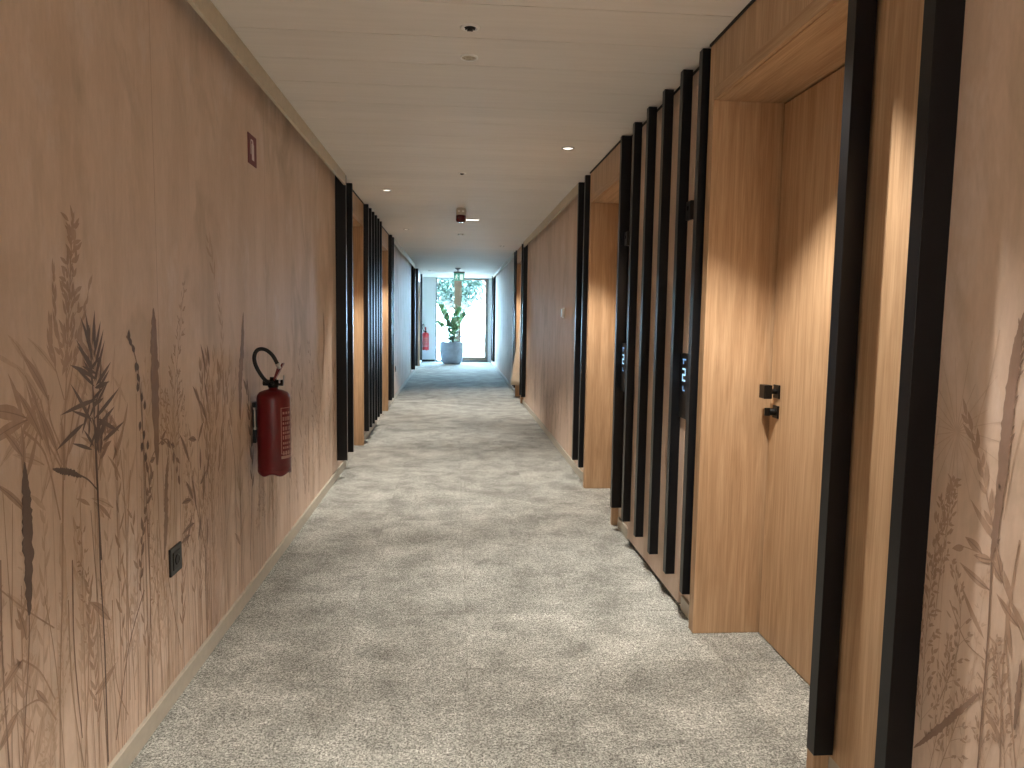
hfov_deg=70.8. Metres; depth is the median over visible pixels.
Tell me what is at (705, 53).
black fin
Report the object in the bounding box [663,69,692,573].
black fin
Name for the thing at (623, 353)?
display
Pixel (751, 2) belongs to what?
trim
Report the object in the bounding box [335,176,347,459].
black fin
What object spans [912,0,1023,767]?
wall
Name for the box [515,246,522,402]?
door
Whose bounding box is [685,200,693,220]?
sensor
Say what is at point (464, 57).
grille
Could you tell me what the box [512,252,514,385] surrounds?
black fin
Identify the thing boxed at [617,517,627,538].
baseboard
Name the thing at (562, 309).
wall switch
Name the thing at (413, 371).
baseboard
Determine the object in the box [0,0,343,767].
wall
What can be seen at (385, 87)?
ceiling
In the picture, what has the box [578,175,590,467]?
black fin
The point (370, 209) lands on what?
black fin
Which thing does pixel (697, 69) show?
trim
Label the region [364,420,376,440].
baseboard
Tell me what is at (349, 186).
black fin
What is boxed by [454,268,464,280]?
exit sign
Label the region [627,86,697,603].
wall panel
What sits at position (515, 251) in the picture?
black fin
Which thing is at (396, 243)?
trim
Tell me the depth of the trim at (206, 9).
3.46 m
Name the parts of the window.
glass door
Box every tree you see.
[437,279,484,351]
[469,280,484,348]
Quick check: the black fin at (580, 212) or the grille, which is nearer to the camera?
the grille
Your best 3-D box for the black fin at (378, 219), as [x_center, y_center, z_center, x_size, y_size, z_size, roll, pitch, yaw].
[-1.720,-0.824,9.111,0.090,2.497,0.045,0,5,-5]
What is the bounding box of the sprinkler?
[460,23,479,31]
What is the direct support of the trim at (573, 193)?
attached to the wall at (551, 272)
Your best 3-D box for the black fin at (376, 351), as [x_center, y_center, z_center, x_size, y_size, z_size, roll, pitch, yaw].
[-1.697,-0.797,8.825,0.090,2.497,0.045,0,5,-5]
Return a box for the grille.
[462,56,475,59]
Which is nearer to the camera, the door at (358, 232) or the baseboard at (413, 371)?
the door at (358, 232)
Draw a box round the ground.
[437,333,484,359]
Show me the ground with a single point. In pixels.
(470, 342)
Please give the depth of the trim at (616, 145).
5.31 m
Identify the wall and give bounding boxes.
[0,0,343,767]
[388,245,412,401]
[422,277,491,361]
[491,71,698,605]
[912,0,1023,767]
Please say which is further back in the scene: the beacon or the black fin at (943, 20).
the beacon
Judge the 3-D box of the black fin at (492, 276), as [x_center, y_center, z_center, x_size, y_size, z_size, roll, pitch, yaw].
[-0.583,-1.967,21.554,0.070,2.497,0.045,0,5,-5]
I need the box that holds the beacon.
[456,207,465,222]
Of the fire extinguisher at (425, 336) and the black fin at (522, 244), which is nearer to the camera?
the black fin at (522, 244)
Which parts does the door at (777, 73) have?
knob, panel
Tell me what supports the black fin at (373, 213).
attached to the wall
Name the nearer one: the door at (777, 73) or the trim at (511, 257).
the door at (777, 73)
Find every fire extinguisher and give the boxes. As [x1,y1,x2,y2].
[252,347,290,476]
[422,324,428,349]
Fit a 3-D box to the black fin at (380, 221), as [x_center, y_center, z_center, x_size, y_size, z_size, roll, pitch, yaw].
[-1.742,-0.851,9.396,0.090,2.497,0.045,0,5,-5]
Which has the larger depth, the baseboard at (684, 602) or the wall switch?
the wall switch
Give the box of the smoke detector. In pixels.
[460,54,477,61]
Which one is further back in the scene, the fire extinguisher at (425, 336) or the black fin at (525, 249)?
the fire extinguisher at (425, 336)
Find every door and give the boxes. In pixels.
[353,192,363,444]
[382,228,387,410]
[418,271,419,365]
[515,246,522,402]
[583,143,619,524]
[688,0,923,767]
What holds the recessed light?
in the ceiling
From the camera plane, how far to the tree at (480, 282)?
32.78 m
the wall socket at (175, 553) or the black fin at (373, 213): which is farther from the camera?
the black fin at (373, 213)
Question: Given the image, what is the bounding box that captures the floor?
[128,361,809,767]
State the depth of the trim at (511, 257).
15.97 m
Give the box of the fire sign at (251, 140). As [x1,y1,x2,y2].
[247,132,256,167]
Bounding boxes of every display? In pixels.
[620,343,625,391]
[679,353,687,418]
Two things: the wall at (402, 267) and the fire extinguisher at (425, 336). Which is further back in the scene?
the fire extinguisher at (425, 336)
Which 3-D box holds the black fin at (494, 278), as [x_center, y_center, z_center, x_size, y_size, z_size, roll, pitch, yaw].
[-0.520,-1.892,20.760,0.070,2.497,0.045,0,5,-5]
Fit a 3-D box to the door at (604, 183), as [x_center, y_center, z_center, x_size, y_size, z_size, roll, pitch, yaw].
[0.924,-0.376,5.534,0.501,2.650,1.150,0,5,-5]
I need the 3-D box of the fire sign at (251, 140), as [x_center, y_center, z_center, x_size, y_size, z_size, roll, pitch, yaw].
[-1.325,-1.191,3.672,0.005,0.150,0.150,0,5,-5]
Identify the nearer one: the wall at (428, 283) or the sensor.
the sensor
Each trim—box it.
[187,0,345,184]
[394,238,414,267]
[493,253,513,277]
[524,184,577,246]
[590,140,620,173]
[631,67,698,136]
[710,0,755,46]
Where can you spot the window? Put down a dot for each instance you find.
(457, 284)
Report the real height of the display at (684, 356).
0.320 m
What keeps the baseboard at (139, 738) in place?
attached to the wall at (145, 262)
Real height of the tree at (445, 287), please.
4.120 m
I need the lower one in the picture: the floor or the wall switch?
the floor
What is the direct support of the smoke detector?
attached to the ceiling
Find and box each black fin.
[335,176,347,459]
[346,183,353,451]
[363,204,368,430]
[369,208,371,426]
[372,212,374,423]
[375,215,377,419]
[377,218,379,416]
[380,221,381,413]
[388,235,391,399]
[392,237,393,397]
[411,266,414,369]
[415,268,417,365]
[420,274,421,359]
[491,276,492,359]
[492,276,495,361]
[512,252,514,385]
[513,251,516,387]
[519,244,522,394]
[521,242,527,396]
[572,182,584,459]
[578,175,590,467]
[610,136,631,507]
[621,122,641,521]
[633,107,656,536]
[647,89,673,553]
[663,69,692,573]
[679,48,710,593]
[807,0,877,755]
[874,0,965,767]
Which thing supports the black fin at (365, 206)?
attached to the wall
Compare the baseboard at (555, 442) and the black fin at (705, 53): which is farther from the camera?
the baseboard at (555, 442)
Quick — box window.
[435,278,488,361]
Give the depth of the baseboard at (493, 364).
16.48 m
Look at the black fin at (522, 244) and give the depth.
11.95 m
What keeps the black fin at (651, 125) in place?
attached to the wall panel
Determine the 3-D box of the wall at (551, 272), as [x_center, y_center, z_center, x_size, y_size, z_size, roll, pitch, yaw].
[0.344,-1.103,13.122,0.451,2.670,19.800,0,5,-5]
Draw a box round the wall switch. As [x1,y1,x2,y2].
[561,308,564,317]
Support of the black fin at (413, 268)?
attached to the wall at (402, 267)
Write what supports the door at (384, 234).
in the wall at (402, 267)
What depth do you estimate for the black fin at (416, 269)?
18.54 m
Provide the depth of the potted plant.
21.68 m
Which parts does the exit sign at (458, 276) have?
sign panel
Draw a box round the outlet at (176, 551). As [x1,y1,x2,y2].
[173,548,180,570]
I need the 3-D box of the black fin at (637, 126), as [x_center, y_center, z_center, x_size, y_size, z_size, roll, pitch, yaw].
[0.753,-0.360,4.537,0.048,2.497,0.045,0,5,-5]
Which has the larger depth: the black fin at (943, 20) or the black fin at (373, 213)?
the black fin at (373, 213)
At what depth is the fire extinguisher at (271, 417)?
3.69 m
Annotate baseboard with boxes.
[107,460,345,767]
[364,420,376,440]
[388,370,414,407]
[492,362,514,392]
[522,399,582,481]
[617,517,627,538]
[681,595,688,618]
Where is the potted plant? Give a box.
[437,302,465,363]
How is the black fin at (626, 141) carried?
attached to the wall at (551, 272)
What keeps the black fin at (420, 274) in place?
attached to the wall
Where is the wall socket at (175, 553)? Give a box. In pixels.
[168,541,181,577]
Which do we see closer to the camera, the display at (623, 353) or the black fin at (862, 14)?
the black fin at (862, 14)
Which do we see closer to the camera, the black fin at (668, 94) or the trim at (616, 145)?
the black fin at (668, 94)
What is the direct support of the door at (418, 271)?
in the wall at (402, 267)
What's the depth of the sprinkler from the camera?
2.99 m
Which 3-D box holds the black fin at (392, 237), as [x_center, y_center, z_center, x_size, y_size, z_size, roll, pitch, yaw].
[-1.889,-1.025,11.242,0.090,2.497,0.045,0,5,-5]
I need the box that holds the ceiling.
[211,0,750,278]

